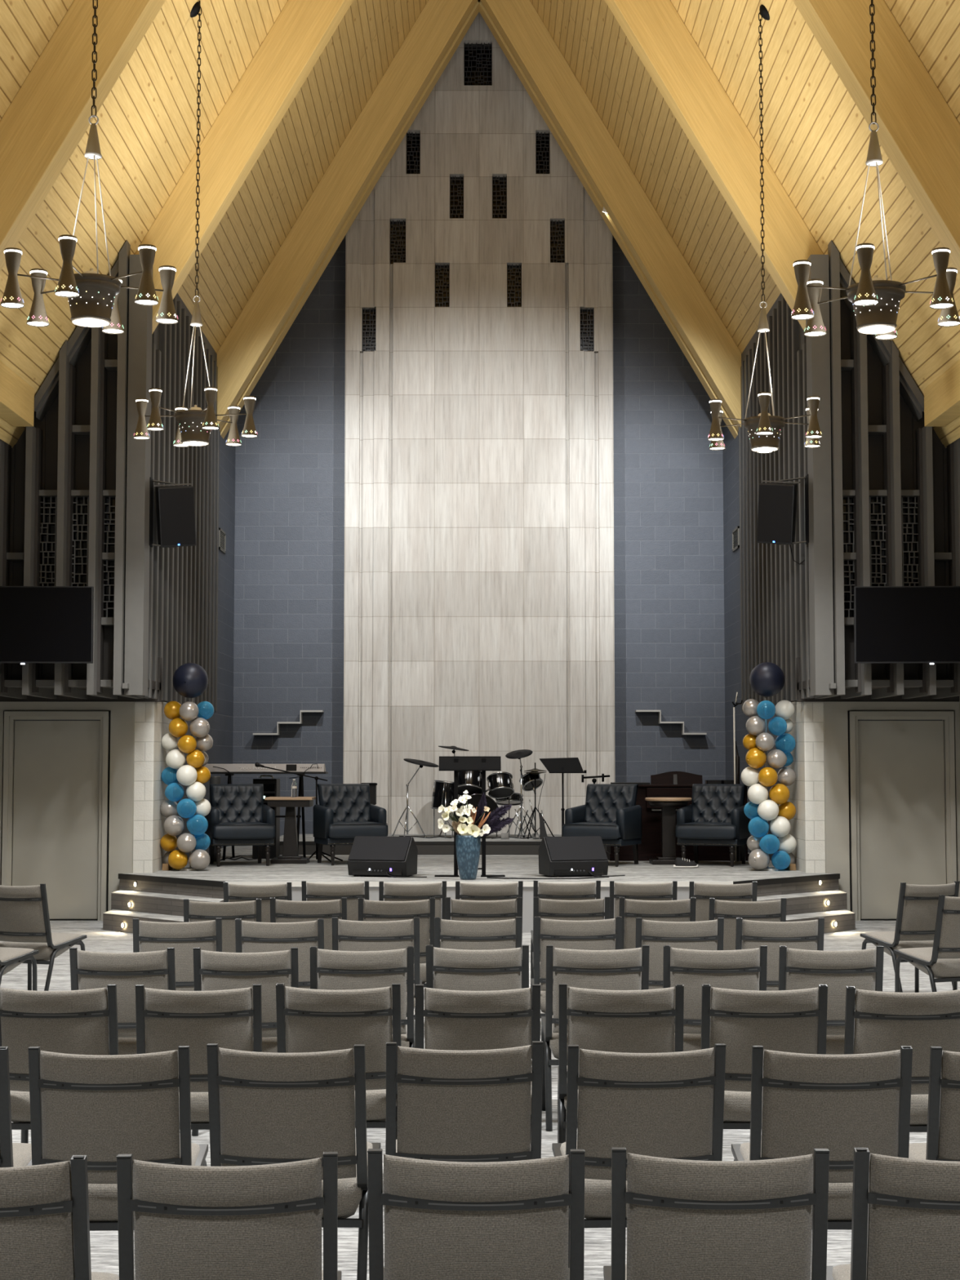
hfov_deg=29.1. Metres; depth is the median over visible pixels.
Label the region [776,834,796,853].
balloon
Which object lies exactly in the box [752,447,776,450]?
diffuser
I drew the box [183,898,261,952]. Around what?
chair
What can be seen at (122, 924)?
step light
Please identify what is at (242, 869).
stage
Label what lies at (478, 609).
stone panel
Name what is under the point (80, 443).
organ pipes
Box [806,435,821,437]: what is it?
diffuser
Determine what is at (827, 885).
step
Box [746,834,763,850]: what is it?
balloon
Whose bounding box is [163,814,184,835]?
balloon
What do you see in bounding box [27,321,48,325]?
diffuser
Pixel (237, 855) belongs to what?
cable
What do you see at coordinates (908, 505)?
window
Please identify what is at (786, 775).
balloon
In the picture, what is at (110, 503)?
window
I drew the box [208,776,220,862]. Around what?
keyboard stand
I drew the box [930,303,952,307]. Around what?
diffuser
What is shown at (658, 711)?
wall shelf
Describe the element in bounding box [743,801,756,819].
balloon
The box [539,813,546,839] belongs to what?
case
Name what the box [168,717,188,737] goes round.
balloon
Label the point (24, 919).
chair
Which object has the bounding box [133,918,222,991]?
chair
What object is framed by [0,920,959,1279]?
floor
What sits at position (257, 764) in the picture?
microphone stand
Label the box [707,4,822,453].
chandelier
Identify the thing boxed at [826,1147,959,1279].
chair
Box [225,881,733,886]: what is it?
trim
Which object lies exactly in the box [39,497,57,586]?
window
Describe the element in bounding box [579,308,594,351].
window
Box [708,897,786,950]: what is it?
chair
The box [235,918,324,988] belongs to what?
chair
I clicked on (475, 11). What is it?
trim
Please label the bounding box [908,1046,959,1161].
chair
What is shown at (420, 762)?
cymbal stand
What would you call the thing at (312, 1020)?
chair
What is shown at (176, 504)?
grille
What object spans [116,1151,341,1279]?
chair
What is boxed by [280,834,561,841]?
platform
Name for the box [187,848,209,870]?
balloon
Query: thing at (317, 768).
keyboard
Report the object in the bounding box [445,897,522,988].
chair
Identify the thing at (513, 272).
window
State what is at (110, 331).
diffuser
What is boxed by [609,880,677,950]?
chair
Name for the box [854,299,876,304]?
diffuser
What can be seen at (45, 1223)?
chair
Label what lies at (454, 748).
cymbal stand
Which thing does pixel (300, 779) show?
keyboard stand
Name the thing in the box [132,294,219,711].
wall
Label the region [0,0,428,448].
ceiling
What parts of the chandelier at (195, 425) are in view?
lamp shade, lamp shade, arm, arm, lamp shade, hanging rod, hanging rod, lamp shade, lamp shade, chain, hanging rod, lamp shade, arm, lamp shade, lamp shade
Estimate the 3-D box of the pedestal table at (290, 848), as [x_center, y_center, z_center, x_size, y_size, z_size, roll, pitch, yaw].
[-2.133,2.149,20.950,0.533,0.740,0.533,0,-4,0]
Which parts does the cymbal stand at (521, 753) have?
leg, leg, leg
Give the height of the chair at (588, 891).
0.822 m
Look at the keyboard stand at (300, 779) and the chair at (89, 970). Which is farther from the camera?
the keyboard stand at (300, 779)
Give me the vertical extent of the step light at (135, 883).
0.064 m
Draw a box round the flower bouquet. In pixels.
[437,790,513,837]
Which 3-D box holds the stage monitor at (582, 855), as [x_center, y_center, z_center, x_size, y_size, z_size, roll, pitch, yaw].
[1.045,2.169,18.581,0.807,0.394,0.464,1,-4,-15]
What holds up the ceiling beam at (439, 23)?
attached to the ceiling at (147, 131)
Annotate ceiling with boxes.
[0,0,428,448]
[529,0,959,448]
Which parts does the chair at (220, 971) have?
leg, rail, backrest, rail, seat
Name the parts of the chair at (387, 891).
backrest, rail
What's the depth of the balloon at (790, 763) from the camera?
19.64 m
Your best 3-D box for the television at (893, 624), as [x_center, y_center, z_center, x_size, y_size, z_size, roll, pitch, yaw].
[4.236,-0.136,17.824,1.260,0.753,0.239,0,-4,3]
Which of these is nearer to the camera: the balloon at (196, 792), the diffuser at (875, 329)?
the diffuser at (875, 329)
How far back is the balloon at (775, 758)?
19.41 m
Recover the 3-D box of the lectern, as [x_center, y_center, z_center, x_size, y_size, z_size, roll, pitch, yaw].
[-0.092,1.769,18.614,0.700,1.197,0.360,0,-4,0]
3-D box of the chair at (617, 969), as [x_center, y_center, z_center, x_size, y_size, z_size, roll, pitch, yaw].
[0.525,1.785,8.453,0.464,0.822,0.598,0,-4,-1]
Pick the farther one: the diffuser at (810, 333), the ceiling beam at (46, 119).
the ceiling beam at (46, 119)
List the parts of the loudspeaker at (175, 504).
plate, arm, arm, yoke plate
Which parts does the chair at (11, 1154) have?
seat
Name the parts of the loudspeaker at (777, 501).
yoke plate, arm, arm, plate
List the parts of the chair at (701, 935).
rail, rail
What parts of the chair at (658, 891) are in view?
rail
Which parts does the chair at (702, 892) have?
rail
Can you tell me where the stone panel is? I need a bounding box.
[342,12,614,834]
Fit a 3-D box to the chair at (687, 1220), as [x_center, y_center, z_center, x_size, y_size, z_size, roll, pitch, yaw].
[0.518,1.506,4.141,0.464,0.822,0.598,0,-4,2]
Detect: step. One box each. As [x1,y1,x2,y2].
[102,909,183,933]
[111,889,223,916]
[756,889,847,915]
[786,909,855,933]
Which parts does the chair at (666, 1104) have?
leg, seat, backrest, rail, rail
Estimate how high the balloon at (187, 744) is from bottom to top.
0.194 m
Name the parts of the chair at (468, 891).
backrest, rail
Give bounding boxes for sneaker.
[673,857,698,867]
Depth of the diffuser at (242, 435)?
16.27 m
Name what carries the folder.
on the organ console
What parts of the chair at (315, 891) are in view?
rail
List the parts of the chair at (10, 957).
leg, seat, leg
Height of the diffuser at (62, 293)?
0.001 m
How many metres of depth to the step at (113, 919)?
17.69 m
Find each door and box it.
[1,711,110,920]
[847,711,956,920]
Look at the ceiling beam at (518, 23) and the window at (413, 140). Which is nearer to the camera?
the ceiling beam at (518, 23)
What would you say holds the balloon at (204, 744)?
attached to the pole at (190, 868)
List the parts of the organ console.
panel, lid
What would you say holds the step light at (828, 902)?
attached to the step at (806, 902)
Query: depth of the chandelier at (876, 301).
11.46 m
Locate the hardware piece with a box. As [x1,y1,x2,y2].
[501,769,544,839]
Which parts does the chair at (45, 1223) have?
rail, backrest, seat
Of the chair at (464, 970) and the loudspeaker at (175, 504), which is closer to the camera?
the chair at (464, 970)
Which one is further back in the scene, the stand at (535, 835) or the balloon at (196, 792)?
the stand at (535, 835)
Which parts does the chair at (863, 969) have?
backrest, rail, seat, rail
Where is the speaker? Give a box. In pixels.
[360,782,377,804]
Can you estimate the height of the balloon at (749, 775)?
0.215 m
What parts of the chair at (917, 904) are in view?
leg, leg, seat, leg, rail, backrest, rail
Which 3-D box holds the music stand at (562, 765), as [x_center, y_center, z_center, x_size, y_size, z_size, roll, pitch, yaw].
[1.019,2.015,22.419,0.564,1.184,0.397,0,-4,0]
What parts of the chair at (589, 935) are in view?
leg, seat, rail, backrest, rail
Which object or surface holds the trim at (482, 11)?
attached to the wall at (731, 452)
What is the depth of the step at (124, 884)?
18.23 m
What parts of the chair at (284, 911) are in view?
rail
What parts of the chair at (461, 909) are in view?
rail, backrest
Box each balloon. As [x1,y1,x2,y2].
[160,766,178,785]
[160,800,178,817]
[160,834,177,851]
[161,733,178,751]
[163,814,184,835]
[163,849,174,867]
[164,701,181,719]
[164,782,184,801]
[165,749,186,768]
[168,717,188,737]
[168,849,187,869]
[173,662,208,697]
[176,764,197,786]
[176,798,196,817]
[176,832,196,853]
[177,734,196,753]
[178,701,199,720]
[186,749,204,768]
[186,782,205,801]
[186,814,208,835]
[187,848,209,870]
[189,717,209,737]
[192,798,210,816]
[194,832,210,850]
[195,733,213,751]
[195,765,210,783]
[197,701,213,719]
[200,751,208,765]
[741,766,759,786]
[742,698,760,717]
[742,733,757,750]
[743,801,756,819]
[745,747,766,768]
[746,715,765,735]
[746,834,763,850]
[747,783,768,804]
[747,816,768,837]
[747,848,769,870]
[749,662,785,697]
[755,732,775,751]
[756,700,775,719]
[757,767,777,786]
[757,800,778,820]
[759,834,779,853]
[766,749,786,768]
[768,716,786,735]
[768,783,790,804]
[769,816,790,837]
[771,850,791,870]
[774,733,795,753]
[775,700,794,719]
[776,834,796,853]
[776,852,795,869]
[777,719,793,733]
[777,767,795,786]
[777,800,795,820]
[782,750,793,766]
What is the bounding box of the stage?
[126,845,831,932]
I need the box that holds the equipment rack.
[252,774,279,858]
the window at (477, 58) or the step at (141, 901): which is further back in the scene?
the window at (477, 58)
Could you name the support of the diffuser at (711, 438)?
attached to the chandelier at (764, 430)
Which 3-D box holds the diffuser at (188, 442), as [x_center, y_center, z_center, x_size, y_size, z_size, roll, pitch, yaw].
[-2.498,-1.733,16.296,0.214,0.001,0.214,0,-4,0]
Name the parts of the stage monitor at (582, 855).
panel, control panel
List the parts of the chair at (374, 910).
rail, backrest, seat, rail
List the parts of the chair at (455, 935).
rail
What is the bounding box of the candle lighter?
[732,692,742,861]
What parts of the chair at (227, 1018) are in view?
seat, rail, backrest, rail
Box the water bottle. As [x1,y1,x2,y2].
[291,778,297,796]
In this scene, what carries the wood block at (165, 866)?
on the stage
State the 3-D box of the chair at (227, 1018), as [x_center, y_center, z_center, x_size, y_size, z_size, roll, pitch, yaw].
[-1.040,1.691,7.009,0.464,0.822,0.598,0,-4,-2]
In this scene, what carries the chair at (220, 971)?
on the floor
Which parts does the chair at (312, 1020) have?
rail, backrest, seat, rail, leg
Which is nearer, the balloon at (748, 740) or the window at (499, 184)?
the balloon at (748, 740)
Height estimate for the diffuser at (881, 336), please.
0.001 m
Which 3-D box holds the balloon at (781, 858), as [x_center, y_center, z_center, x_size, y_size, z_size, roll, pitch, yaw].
[3.248,2.330,19.607,0.197,0.197,0.204,0,-4,0]
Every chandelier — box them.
[0,0,178,334]
[133,0,257,447]
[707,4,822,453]
[791,0,959,340]
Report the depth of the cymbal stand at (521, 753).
23.86 m
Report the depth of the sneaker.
19.92 m
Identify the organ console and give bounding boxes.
[605,771,749,861]
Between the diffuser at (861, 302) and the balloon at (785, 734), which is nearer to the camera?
the diffuser at (861, 302)
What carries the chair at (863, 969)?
on the floor
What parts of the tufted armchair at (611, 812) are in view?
arm, backrest, nailhead trim, leg, rail, arm, leg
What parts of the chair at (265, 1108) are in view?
rail, backrest, rail, seat, leg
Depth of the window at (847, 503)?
18.32 m
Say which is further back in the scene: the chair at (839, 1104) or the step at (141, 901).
the step at (141, 901)
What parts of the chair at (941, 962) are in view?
leg, leg, seat, backrest, rail, rail, leg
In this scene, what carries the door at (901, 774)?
in the wall at (835, 713)
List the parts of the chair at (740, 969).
rail, seat, rail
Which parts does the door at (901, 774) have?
shadow gap frame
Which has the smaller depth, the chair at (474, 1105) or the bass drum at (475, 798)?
the chair at (474, 1105)
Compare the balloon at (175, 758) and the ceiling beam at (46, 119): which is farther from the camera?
the balloon at (175, 758)
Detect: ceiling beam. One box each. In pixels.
[0,0,165,271]
[0,360,34,426]
[134,0,353,333]
[217,0,477,431]
[480,0,741,431]
[604,0,823,331]
[792,0,959,274]
[924,359,959,426]
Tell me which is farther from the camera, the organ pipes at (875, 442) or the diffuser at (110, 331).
the organ pipes at (875, 442)
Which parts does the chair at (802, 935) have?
rail, rail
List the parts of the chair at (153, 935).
rail, rail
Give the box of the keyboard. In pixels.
[204,763,328,778]
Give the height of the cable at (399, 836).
0.012 m
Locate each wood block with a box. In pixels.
[162,863,173,870]
[787,863,795,870]
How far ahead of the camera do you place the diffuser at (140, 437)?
16.37 m
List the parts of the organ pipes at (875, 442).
corner post, rail, post, sloping rail, sloping rail, cross rail, cross rail, cross rail, cross rail, cross rail, post, cross rail, sloping rail, cross rail, cross rail, sloping rail, panel, post, cross rail, sloping rail, sloping rail, cross rail, post, cross rail, cross rail, post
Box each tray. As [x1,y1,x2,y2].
[705,780,722,783]
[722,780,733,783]
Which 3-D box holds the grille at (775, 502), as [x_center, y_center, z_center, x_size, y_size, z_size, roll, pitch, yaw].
[2.969,-1.267,18.569,0.395,0.590,0.103,-2,-4,23]
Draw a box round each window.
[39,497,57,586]
[71,497,88,586]
[102,560,115,617]
[103,497,115,552]
[362,308,376,352]
[390,220,405,263]
[406,132,420,173]
[435,264,449,306]
[449,175,463,218]
[463,42,492,85]
[492,175,506,218]
[506,264,521,306]
[535,132,549,173]
[550,220,564,262]
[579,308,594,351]
[842,497,853,552]
[843,560,854,617]
[869,497,886,586]
[901,497,919,586]
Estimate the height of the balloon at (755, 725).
0.207 m
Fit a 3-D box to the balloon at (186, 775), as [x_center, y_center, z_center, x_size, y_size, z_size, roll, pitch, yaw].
[-3.065,1.419,19.419,0.219,0.219,0.219,0,-4,0]
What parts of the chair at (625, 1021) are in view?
leg, leg, seat, backrest, rail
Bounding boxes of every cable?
[220,855,257,860]
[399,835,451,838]
[487,875,608,879]
[491,835,547,839]
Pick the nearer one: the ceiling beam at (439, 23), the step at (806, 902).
the step at (806, 902)
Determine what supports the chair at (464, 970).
on the floor
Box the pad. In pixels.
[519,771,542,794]
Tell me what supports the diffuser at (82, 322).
attached to the chandelier at (93, 296)
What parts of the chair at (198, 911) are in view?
rail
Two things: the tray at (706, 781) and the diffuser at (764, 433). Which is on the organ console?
the tray at (706, 781)
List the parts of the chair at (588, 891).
leg, backrest, rail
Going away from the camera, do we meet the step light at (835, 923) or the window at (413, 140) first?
the step light at (835, 923)
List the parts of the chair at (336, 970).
rail, rail, seat, leg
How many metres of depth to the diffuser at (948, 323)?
11.66 m
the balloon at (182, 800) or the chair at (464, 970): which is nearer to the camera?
the chair at (464, 970)
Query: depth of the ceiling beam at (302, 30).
18.76 m
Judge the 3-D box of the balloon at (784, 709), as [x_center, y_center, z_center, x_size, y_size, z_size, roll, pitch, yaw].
[3.237,0.740,19.613,0.210,0.208,0.208,0,-4,0]
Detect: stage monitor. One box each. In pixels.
[347,835,426,877]
[537,835,625,877]
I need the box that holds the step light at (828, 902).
[825,899,830,906]
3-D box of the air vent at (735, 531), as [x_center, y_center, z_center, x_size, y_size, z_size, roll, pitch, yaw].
[3.375,-1.325,24.349,0.020,0.280,0.550,0,-4,0]
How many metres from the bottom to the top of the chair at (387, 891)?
0.822 m
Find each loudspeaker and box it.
[149,477,195,547]
[756,474,808,564]
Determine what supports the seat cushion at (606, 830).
on the tufted armchair at (611, 812)
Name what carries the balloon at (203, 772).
attached to the pole at (190, 868)
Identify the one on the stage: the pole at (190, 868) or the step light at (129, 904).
the pole at (190, 868)
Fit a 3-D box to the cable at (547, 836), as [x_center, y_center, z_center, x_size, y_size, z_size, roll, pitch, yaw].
[0.548,2.535,23.778,0.955,0.012,0.460,3,-5,-40]
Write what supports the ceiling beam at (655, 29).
attached to the ceiling at (815, 137)
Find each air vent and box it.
[218,527,226,553]
[732,525,739,551]
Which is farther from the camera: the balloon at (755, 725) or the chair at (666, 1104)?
the balloon at (755, 725)
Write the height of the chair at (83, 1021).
0.822 m
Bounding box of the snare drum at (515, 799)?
[495,792,523,836]
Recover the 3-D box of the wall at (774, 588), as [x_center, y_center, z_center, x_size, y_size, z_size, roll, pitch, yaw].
[3.364,-1.493,21.077,0.133,4.455,5.673,0,-4,0]
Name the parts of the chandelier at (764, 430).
lamp shade, lamp shade, arm, arm, hanging rod, chain, lamp shade, lamp shade, hanging rod, hanging rod, arm, arm, lamp shade, lamp shade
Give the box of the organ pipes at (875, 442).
[798,240,959,698]
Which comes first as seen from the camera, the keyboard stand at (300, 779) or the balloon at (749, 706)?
the balloon at (749, 706)
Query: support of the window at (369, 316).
attached to the stone panel
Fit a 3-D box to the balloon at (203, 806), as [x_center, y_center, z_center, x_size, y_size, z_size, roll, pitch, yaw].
[-2.929,1.768,19.549,0.196,0.196,0.200,0,-4,0]
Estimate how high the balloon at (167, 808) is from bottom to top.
0.196 m
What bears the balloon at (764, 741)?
attached to the pole at (766, 868)
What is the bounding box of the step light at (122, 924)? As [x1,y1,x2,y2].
[120,922,125,928]
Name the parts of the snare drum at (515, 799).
leg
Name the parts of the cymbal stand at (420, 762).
leg, leg, boom arm, leg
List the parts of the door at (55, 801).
shadow gap frame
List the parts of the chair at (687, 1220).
seat, rail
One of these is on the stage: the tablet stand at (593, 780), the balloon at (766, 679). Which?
the tablet stand at (593, 780)
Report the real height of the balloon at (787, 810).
0.202 m
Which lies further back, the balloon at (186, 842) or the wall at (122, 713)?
the balloon at (186, 842)
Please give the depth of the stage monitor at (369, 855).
18.44 m
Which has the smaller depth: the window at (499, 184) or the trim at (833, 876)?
the trim at (833, 876)
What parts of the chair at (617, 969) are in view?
leg, leg, seat, rail, backrest, rail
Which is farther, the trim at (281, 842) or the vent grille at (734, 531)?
the vent grille at (734, 531)
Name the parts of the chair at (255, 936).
rail, rail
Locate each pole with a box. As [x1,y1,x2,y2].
[179,697,199,871]
[759,697,777,871]
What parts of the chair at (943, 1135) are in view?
seat, rail, backrest, rail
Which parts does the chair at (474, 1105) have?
rail, rail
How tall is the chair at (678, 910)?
0.822 m
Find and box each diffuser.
[1,302,22,307]
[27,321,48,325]
[56,291,78,296]
[73,319,108,325]
[103,328,123,333]
[134,436,148,439]
[135,300,157,304]
[147,427,162,430]
[156,319,177,323]
[183,441,207,444]
[204,426,217,428]
[242,435,256,436]
[708,438,722,439]
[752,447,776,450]
[757,431,772,434]
[791,315,813,319]
[804,332,825,335]
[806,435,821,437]
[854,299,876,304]
[859,325,893,333]
[875,335,896,338]
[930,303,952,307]
[938,321,959,325]
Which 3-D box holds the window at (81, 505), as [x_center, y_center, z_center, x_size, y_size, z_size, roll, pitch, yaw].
[-3.974,-0.837,18.287,0.238,1.176,0.071,0,-4,0]
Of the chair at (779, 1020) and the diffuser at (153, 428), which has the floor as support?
the chair at (779, 1020)
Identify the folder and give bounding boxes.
[610,782,649,784]
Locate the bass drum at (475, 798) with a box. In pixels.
[457,793,499,837]
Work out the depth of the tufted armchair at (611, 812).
20.55 m
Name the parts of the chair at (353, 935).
backrest, rail, seat, leg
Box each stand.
[222,773,306,860]
[254,762,342,862]
[391,758,439,838]
[438,746,469,837]
[505,749,539,838]
[522,762,555,839]
[539,757,586,836]
[581,773,609,783]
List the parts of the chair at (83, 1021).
rail, seat, leg, rail, backrest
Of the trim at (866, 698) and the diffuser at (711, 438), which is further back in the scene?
the trim at (866, 698)
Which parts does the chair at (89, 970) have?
rail, backrest, rail, seat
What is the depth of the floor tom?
23.82 m
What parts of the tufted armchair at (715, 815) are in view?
leg, arm, leg, nailhead trim, rail, backrest, leg, arm, leg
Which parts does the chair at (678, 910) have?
rail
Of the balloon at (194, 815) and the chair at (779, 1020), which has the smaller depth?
the chair at (779, 1020)
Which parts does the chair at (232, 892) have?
rail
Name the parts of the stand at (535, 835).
leg, leg, leg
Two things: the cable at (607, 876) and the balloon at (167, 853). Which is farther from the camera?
the balloon at (167, 853)
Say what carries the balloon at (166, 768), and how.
attached to the balloon at (180, 785)
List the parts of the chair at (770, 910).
rail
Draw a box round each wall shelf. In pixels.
[253,710,324,735]
[635,710,706,734]
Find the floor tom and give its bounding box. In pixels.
[430,779,460,838]
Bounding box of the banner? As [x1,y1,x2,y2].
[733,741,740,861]
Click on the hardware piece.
(504, 835)
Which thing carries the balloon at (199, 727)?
attached to the pole at (190, 868)
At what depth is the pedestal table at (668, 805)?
20.68 m
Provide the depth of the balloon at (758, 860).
19.33 m
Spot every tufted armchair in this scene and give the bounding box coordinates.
[204,783,275,866]
[313,783,387,865]
[562,783,641,866]
[675,783,750,866]
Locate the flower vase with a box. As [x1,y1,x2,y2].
[455,835,480,879]
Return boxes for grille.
[159,487,195,546]
[220,531,225,550]
[733,530,737,548]
[757,484,793,542]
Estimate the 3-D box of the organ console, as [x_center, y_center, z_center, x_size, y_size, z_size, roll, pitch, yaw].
[2.306,2.050,21.658,1.622,1.029,0.750,0,-4,0]
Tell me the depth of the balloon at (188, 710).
19.39 m
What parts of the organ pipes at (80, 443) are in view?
post, cross rail, cross rail, post, cross rail, sloping rail, sloping rail, cross rail, post, panel, sloping rail, cross rail, cross rail, sloping rail, cross rail, post, cross rail, cross rail, cross rail, cross rail, cross rail, sloping rail, post, rail, corner post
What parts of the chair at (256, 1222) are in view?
rail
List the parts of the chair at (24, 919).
rail, rail, backrest, leg, seat, leg, leg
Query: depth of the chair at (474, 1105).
5.40 m
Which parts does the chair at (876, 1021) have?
backrest, rail, seat, rail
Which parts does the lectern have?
post, foot plate, post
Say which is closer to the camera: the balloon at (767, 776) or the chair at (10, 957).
the chair at (10, 957)
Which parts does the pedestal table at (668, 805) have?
foot plate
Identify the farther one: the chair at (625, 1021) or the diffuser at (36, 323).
the diffuser at (36, 323)
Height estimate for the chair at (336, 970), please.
0.822 m
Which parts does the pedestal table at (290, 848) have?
foot plate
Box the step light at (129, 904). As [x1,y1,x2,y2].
[127,901,132,907]
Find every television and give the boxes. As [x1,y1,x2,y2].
[0,586,93,664]
[853,586,959,664]
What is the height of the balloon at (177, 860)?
0.207 m
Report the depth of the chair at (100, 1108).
5.31 m
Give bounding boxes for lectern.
[434,755,505,876]
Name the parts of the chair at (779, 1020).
seat, rail, backrest, rail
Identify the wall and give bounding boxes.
[0,702,134,911]
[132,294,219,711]
[133,293,235,872]
[232,235,725,835]
[722,293,825,872]
[738,295,822,711]
[822,702,959,911]
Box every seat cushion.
[213,822,275,839]
[328,821,387,838]
[562,822,621,839]
[675,822,736,839]
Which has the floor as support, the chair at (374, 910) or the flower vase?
the chair at (374, 910)
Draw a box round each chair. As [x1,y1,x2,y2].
[0,884,86,991]
[0,946,39,991]
[0,984,118,1143]
[0,1046,31,1167]
[0,1155,119,1279]
[27,1045,208,1231]
[69,947,175,1054]
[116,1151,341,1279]
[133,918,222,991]
[135,984,262,1129]
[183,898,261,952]
[191,947,298,1135]
[206,1043,380,1279]
[223,882,292,922]
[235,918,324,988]
[270,897,346,950]
[275,983,401,1139]
[301,880,368,920]
[310,946,414,1048]
[331,917,422,1048]
[358,897,435,986]
[367,1148,585,1279]
[378,880,446,947]
[385,1040,543,1162]
[415,984,540,1143]
[426,944,528,991]
[434,916,521,950]
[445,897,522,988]
[455,880,523,980]
[530,880,600,987]
[531,916,622,1058]
[532,897,609,978]
[541,945,649,1130]
[551,1043,726,1267]
[557,983,684,1143]
[603,1146,829,1279]
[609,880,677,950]
[618,897,696,949]
[635,917,724,990]
[662,945,767,1051]
[688,881,757,921]
[701,984,827,1128]
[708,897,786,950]
[731,1045,912,1229]
[735,917,824,991]
[778,945,884,1054]
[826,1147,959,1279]
[844,986,959,1132]
[860,880,959,992]
[893,894,959,992]
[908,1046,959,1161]
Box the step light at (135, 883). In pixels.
[133,880,137,887]
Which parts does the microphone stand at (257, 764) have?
boom arm, leg, leg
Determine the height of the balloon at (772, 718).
0.201 m
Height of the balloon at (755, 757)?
0.219 m
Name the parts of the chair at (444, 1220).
rail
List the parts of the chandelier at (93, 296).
lamp shade, lamp shade, arm, arm, lamp shade, arm, hanging rod, lamp shade, lamp shade, chain, hanging rod, hanging rod, lamp shade, arm, arm, lamp shade, lamp shade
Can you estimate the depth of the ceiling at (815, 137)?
17.89 m
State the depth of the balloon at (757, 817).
19.39 m
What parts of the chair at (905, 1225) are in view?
seat, backrest, rail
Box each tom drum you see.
[457,770,481,795]
[485,771,514,798]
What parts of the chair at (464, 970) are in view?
rail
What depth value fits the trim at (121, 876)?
18.22 m
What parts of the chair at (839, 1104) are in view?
seat, rail, backrest, rail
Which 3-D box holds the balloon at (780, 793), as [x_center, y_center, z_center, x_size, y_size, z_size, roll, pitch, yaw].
[3.154,1.617,19.458,0.218,0.219,0.223,0,-4,0]
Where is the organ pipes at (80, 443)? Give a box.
[0,240,160,698]
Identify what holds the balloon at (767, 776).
attached to the pole at (766, 868)
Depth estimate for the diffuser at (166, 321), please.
11.78 m
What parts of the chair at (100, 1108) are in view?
rail, backrest, rail, seat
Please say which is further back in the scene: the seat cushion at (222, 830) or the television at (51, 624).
the seat cushion at (222, 830)
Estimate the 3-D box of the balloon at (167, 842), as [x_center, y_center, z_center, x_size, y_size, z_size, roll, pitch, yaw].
[-3.268,2.135,19.523,0.192,0.190,0.189,0,-4,0]
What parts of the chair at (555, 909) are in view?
backrest, rail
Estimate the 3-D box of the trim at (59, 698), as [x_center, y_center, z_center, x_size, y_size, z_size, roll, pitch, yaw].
[-6.150,0.412,19.198,5.700,0.460,0.130,0,-4,0]
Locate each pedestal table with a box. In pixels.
[264,796,315,863]
[644,797,691,864]
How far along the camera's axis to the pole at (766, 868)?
19.55 m
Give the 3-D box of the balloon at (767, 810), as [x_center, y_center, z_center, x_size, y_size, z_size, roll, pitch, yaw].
[3.028,1.782,19.395,0.222,0.219,0.218,0,-4,0]
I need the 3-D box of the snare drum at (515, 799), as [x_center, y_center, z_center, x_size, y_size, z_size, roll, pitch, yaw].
[0.393,2.277,24.152,0.378,0.582,0.391,0,-4,0]
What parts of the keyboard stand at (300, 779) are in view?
leg, leg, leg, leg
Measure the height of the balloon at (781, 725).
0.160 m
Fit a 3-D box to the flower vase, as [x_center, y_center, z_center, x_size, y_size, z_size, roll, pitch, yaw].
[-0.107,2.113,18.018,0.242,0.429,0.242,0,-4,0]
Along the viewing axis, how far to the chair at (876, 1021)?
6.72 m
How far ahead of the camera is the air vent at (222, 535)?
24.33 m
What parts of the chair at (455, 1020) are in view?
backrest, rail, seat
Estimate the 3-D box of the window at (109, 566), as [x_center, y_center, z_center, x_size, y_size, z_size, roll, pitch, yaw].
[-3.679,-0.507,18.265,0.193,0.573,0.071,0,-4,0]
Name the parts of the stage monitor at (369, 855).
control panel, panel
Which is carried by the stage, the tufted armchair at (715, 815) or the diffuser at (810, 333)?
the tufted armchair at (715, 815)
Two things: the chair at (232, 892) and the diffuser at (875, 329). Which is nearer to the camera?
the diffuser at (875, 329)
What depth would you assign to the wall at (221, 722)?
22.10 m
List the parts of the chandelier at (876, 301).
lamp shade, lamp shade, arm, arm, hanging rod, lamp shade, chain, lamp shade, lamp shade, hanging rod, hanging rod, lamp shade, arm, arm, lamp shade, lamp shade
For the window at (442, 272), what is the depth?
25.63 m
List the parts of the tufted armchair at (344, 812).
leg, arm, leg, rail, nailhead trim, backrest, arm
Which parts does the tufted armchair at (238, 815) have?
leg, arm, leg, backrest, rail, nailhead trim, leg, leg, arm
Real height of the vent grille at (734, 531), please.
0.206 m
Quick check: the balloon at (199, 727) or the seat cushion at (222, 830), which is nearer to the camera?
the balloon at (199, 727)
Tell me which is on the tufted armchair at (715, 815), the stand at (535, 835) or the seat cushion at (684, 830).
the seat cushion at (684, 830)
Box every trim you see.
[0,657,162,702]
[118,873,225,887]
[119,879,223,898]
[220,0,479,438]
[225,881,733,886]
[280,841,541,844]
[280,844,606,854]
[478,0,737,438]
[733,873,839,885]
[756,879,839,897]
[795,657,959,702]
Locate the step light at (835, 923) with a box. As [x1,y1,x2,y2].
[832,920,837,927]

